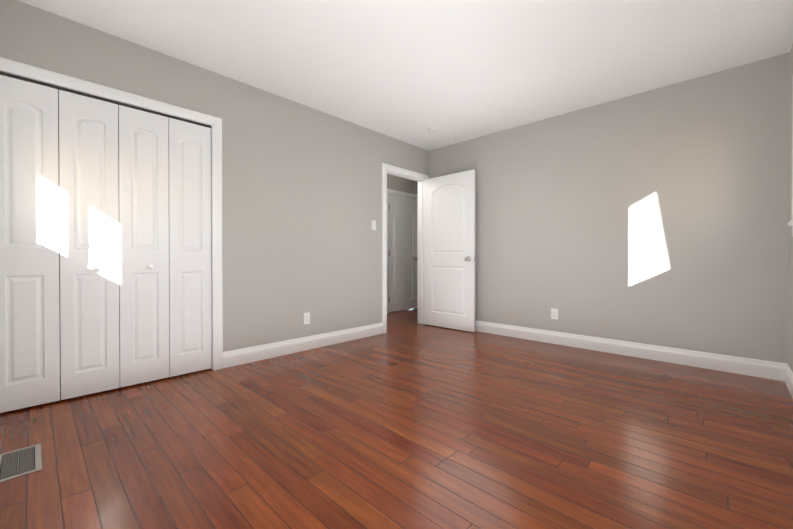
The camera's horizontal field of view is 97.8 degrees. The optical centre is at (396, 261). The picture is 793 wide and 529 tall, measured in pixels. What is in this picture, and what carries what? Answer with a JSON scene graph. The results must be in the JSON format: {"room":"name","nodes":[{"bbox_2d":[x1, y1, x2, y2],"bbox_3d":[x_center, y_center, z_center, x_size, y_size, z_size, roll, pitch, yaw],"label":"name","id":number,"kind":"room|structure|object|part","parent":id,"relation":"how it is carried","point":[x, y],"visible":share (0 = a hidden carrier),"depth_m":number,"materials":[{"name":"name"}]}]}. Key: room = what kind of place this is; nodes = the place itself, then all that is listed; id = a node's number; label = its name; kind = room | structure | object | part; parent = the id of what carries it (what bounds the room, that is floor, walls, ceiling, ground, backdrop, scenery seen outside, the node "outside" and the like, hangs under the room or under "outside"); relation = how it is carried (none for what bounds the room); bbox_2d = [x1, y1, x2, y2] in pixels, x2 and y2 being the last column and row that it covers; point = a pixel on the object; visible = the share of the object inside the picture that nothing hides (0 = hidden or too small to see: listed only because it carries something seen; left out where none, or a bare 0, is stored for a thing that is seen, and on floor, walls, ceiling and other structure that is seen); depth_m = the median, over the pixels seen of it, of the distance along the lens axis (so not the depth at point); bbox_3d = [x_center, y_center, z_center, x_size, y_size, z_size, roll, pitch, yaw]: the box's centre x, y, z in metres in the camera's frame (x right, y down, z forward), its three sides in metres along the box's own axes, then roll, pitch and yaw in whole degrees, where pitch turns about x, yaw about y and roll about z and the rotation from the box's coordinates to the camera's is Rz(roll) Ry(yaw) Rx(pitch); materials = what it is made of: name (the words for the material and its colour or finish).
{"room":"empty bedroom","nodes":[
{"label":"empty bedroom","id":0,"kind":"room"},
{"bbox_2d":[58,92,59,319],"bbox_3d":[-2.210,-0.329,2.754,0.680,2.440,1.340,0,1,44],"label":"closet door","id":1,"kind":"structure","parent":0,"point":[59,224],"depth_m":2.68,"materials":[{"name":"grey paint"}]},
{"bbox_2d":[0,0,428,351],"bbox_3d":[-0.383,-0.338,4.094,0.120,2.440,5.800,0,1,44],"label":"wall","id":2,"kind":"structure","parent":0,"point":[301,197],"depth_m":3.21,"materials":[{"name":"grey paint"}]},
{"bbox_2d":[0,75,59,412],"bbox_3d":[-2.246,-0.101,2.089,0.030,1.966,0.294,0,1,44],"label":"closet door","id":3,"kind":"structure","parent":2,"relation":"in","point":[29,289],"depth_m":2.09,"materials":[{"name":"white wood"}]},
{"bbox_2d":[59,90,119,399],"bbox_3d":[-2.025,-0.102,2.290,0.073,1.966,0.294,0,1,44],"label":"closet door","id":4,"kind":"structure","parent":2,"relation":"in","point":[89,239],"depth_m":2.29,"materials":[{"name":"white wood"}]},
{"bbox_3d":[-2.014,0.040,2.281,0.043,0.040,0.040,0,1,44],"label":"knob","id":5,"kind":"part","parent":4,"relation":"part of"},
{"bbox_2d":[0,71,210,127],"bbox_3d":[-1.940,-1.098,2.408,0.040,0.015,1.193,0,1,44],"label":"track rail","id":6,"kind":"object","parent":2,"relation":"attached to","point":[88,95],"visible":0.78,"depth_m":2.31,"materials":[{"name":"grey metal"}]},
{"bbox_2d":[0,57,222,369],"bbox_3d":[-1.959,-0.144,2.425,0.138,2.075,1.357,0,1,44],"label":"trim","id":7,"kind":"structure","parent":2,"relation":"attached to","point":[9,66],"depth_m":2.82,"materials":[{"name":"white wood"}]},
{"bbox_2d":[118,105,168,387],"bbox_3d":[-1.820,-0.104,2.506,0.073,1.966,0.294,0,1,44],"label":"closet door","id":8,"kind":"structure","parent":2,"relation":"in","point":[143,170],"depth_m":2.50,"materials":[{"name":"white wood"}]},
{"bbox_2d":[168,118,211,376],"bbox_3d":[-1.630,-0.105,2.737,0.030,1.966,0.294,0,1,44],"label":"closet door","id":9,"kind":"structure","parent":2,"relation":"in","point":[190,318],"depth_m":2.72,"materials":[{"name":"white wood"}]},
{"bbox_2d":[223,323,382,367],"bbox_3d":[-0.810,0.820,3.554,0.016,0.132,1.853,0,1,44],"label":"baseboard","id":10,"kind":"structure","parent":2,"relation":"attached to","point":[266,351],"depth_m":3.36,"materials":[{"name":"white wood"}]},
{"bbox_2d":[304,312,309,323],"bbox_3d":[-0.899,0.572,3.467,0.006,0.115,0.070,0,1,44],"label":"electrical outlet","id":11,"kind":"object","parent":2,"relation":"attached to","point":[306,318],"visible":1,"depth_m":3.47,"materials":[{"name":"white plastic"}]},
{"bbox_2d":[372,220,375,229],"bbox_3d":[-0.267,-0.432,4.120,0.012,0.115,0.070,0,1,44],"label":"light switch","id":12,"kind":"object","parent":2,"relation":"attached to","point":[373,224],"visible":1,"depth_m":4.12,"materials":[{"name":"white plastic"}]},
{"bbox_2d":[382,163,428,333],"bbox_3d":[0.090,-0.164,4.593,0.156,2.085,0.905,0,1,44],"label":"door frame","id":13,"kind":"structure","parent":2,"relation":"attached to","point":[419,178],"depth_m":4.56,"materials":[{"name":"white wood"}]},
{"bbox_2d":[424,170,474,331],"bbox_3d":[0.680,-0.130,4.520,0.779,1.995,0.171,0,1,44],"label":"entry door","id":14,"kind":"structure","parent":2,"relation":"in","point":[449,250],"depth_m":4.48,"materials":[{"name":"white wood"}]},
{"bbox_3d":[0.925,-0.031,4.288,0.102,0.066,0.171,0,1,44],"label":"knob","id":15,"kind":"part","parent":14,"relation":"part of","materials":[{"name":"grey metal"}]},
{"bbox_2d":[0,308,792,528],"bbox_3d":[0.416,0.938,3.239,4.830,0.100,5.950,0,1,44],"label":"floor","id":16,"kind":"structure","parent":0,"point":[407,420],"depth_m":1.70,"materials":[{"name":"brown wood"}]},
{"bbox_2d":[0,443,41,481],"bbox_3d":[-1.690,0.896,1.545,0.305,0.006,0.145,0,1,44],"label":"floor vent","id":17,"kind":"object","parent":16,"relation":"in","point":[20,462],"visible":1,"depth_m":1.54,"materials":[{"name":"grey metal"}]},
{"bbox_2d":[387,174,417,194],"bbox_3d":[-0.683,-0.346,5.303,0.120,2.440,4.460,0,1,44],"label":"wall","id":18,"kind":"structure","parent":0,"point":[401,184],"depth_m":6.02,"materials":[{"name":"grey paint"}]},
{"bbox_2d":[387,188,417,313],"bbox_3d":[0.092,-0.174,6.106,0.138,2.085,0.920,0,1,44],"label":"door frame","id":19,"kind":"structure","parent":18,"relation":"attached to","point":[401,193],"depth_m":5.78,"materials":[{"name":"white wood"}]},
{"bbox_2d":[389,194,417,311],"bbox_3d":[0.133,-0.141,6.072,0.103,1.995,0.757,0,1,44],"label":"hall door","id":20,"kind":"structure","parent":18,"relation":"in","point":[403,258],"depth_m":6.07,"materials":[{"name":"white wood"}]},
{"bbox_2d":[18,0,792,150],"bbox_3d":[0.416,-1.602,3.221,4.830,0.100,5.950,0,1,44],"label":"ceiling","id":21,"kind":"structure","parent":0,"point":[413,71],"depth_m":2.50,"materials":[{"name":"white paint"}]},
{"bbox_2d":[427,127,439,132],"bbox_3d":[0.434,-1.540,4.062,0.142,0.036,0.142,0,1,44],"label":"smoke detector","id":22,"kind":"object","parent":21,"relation":"attached to","point":[433,129],"visible":1,"depth_m":4.02,"materials":[{"name":"white plastic"}]},
{"bbox_2d":[429,52,789,363],"bbox_3d":[1.726,-0.336,3.772,3.380,2.440,0.120,0,1,44],"label":"wall","id":23,"kind":"structure","parent":0,"point":[658,216],"depth_m":3.14,"materials":[{"name":"grey paint"}]},
{"bbox_2d":[551,308,557,319],"bbox_3d":[1.699,0.565,3.717,0.070,0.115,0.006,0,1,44],"label":"electrical outlet","id":24,"kind":"object","parent":23,"relation":"attached to","point":[554,313],"visible":1,"depth_m":3.71,"materials":[{"name":"white plastic"}]},
{"bbox_2d":[475,320,778,379],"bbox_3d":[1.671,0.819,3.738,3.360,0.132,0.016,0,1,44],"label":"baseboard","id":25,"kind":"structure","parent":23,"relation":"attached to","point":[754,367],"depth_m":3.15,"materials":[{"name":"white wood"}]},
{"bbox_2d":[788,44,792,371],"bbox_3d":[2.112,-0.321,1.618,0.150,2.440,5.950,0,1,44],"label":"wall","id":26,"kind":"structure","parent":0,"point":[790,300],"depth_m":2.49,"materials":[{"name":"grey paint"}]},
{"bbox_2d":[779,363,792,397],"bbox_3d":[1.504,0.836,1.107,0.016,0.132,4.060,0,1,44],"label":"baseboard","id":27,"kind":"structure","parent":26,"relation":"attached to","point":[785,373],"depth_m":2.49,"materials":[{"name":"white wood"}]},
{"bbox_2d":[788,94,792,236],"bbox_3d":[2.443,-0.709,2.071,0.066,1.090,0.703,0,1,44],"label":"window","id":28,"kind":"structure","parent":26,"relation":"in","point":[790,223],"depth_m":2.30,"materials":[{"name":"white"}]}
]}

